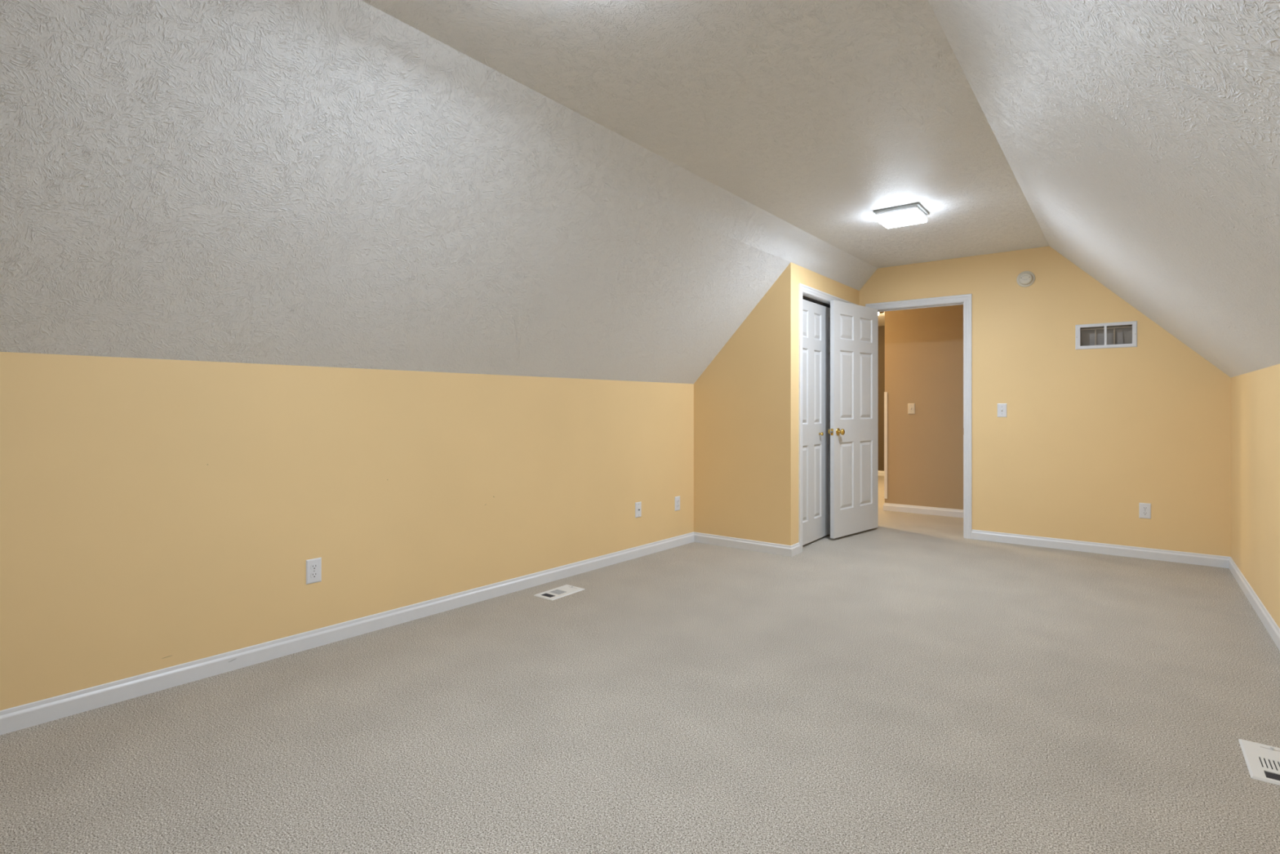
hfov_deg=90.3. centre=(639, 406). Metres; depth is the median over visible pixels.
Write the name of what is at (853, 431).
door
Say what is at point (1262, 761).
floor vent
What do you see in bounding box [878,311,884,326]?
ceiling
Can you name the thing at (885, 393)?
guard
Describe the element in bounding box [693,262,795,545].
wall
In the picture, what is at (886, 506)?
baseboard
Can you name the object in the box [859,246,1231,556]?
wall
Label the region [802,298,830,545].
door
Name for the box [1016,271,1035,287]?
smoke detector
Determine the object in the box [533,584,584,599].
floor vent
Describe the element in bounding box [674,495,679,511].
electrical outlet
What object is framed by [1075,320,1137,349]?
air vent
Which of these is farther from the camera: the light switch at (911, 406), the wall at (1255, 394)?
the light switch at (911, 406)
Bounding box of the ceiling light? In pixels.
[872,202,929,228]
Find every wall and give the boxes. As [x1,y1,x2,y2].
[0,351,693,710]
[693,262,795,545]
[795,264,859,542]
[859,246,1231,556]
[878,325,884,471]
[884,304,963,509]
[1231,364,1279,628]
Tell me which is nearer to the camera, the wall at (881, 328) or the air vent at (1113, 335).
the air vent at (1113, 335)
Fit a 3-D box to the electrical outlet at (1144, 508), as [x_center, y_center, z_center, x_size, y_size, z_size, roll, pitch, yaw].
[3.789,0.782,4.773,0.070,0.115,0.009,0,0,38]
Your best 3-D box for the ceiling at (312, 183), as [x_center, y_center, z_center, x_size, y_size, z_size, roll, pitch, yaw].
[-0.802,-0.779,3.205,1.439,1.176,8.208,0,0,38]
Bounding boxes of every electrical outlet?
[306,557,321,584]
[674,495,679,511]
[1138,502,1151,519]
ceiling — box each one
[0,0,877,383]
[360,0,1049,268]
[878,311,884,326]
[928,0,1279,377]
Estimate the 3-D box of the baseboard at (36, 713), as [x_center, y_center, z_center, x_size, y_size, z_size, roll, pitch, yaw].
[-1.644,1.099,2.898,0.013,0.081,6.503,0,0,40]
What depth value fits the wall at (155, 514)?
2.88 m
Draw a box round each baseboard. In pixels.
[0,531,693,734]
[693,531,799,556]
[878,470,963,517]
[971,528,1230,568]
[1228,556,1279,650]
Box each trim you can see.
[798,283,857,552]
[865,293,972,538]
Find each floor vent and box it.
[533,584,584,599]
[1238,738,1279,785]
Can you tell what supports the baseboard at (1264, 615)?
attached to the wall at (1255, 394)
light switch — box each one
[907,403,915,413]
[997,403,1006,417]
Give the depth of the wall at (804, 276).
5.09 m
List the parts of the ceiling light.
plate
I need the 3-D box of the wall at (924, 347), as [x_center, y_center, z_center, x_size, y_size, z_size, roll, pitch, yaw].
[5.330,-0.105,7.374,3.728,2.490,3.811,0,0,38]
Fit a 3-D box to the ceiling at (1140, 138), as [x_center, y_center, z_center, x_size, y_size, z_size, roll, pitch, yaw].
[1.305,-0.784,1.587,1.153,1.166,8.208,0,0,38]
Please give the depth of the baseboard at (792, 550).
5.05 m
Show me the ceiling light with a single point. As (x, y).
(912, 213)
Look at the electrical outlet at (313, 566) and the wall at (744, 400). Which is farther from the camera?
the wall at (744, 400)
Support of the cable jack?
attached to the wall at (155, 514)
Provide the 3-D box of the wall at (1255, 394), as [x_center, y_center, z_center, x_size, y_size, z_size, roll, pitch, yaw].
[1.741,0.460,1.246,0.100,1.360,8.198,0,0,38]
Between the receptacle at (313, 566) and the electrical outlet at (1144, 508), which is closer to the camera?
the receptacle at (313, 566)
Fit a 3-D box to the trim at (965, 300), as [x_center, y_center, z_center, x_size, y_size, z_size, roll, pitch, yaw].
[2.537,0.085,5.809,0.908,2.111,0.140,0,0,38]
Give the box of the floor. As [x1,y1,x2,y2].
[0,475,1279,853]
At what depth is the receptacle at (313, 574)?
3.01 m
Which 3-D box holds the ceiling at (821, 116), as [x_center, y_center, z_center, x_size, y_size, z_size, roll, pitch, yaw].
[0.263,-1.342,2.388,1.475,0.090,8.208,0,0,38]
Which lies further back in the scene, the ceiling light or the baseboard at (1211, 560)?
the baseboard at (1211, 560)
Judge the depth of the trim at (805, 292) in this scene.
4.97 m
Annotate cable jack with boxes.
[635,501,641,517]
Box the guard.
[884,391,887,498]
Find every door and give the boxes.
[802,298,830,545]
[827,300,878,538]
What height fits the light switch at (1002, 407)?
0.115 m
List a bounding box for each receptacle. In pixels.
[310,563,318,569]
[310,571,318,577]
[1142,506,1147,510]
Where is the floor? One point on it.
(908, 683)
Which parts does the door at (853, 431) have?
knob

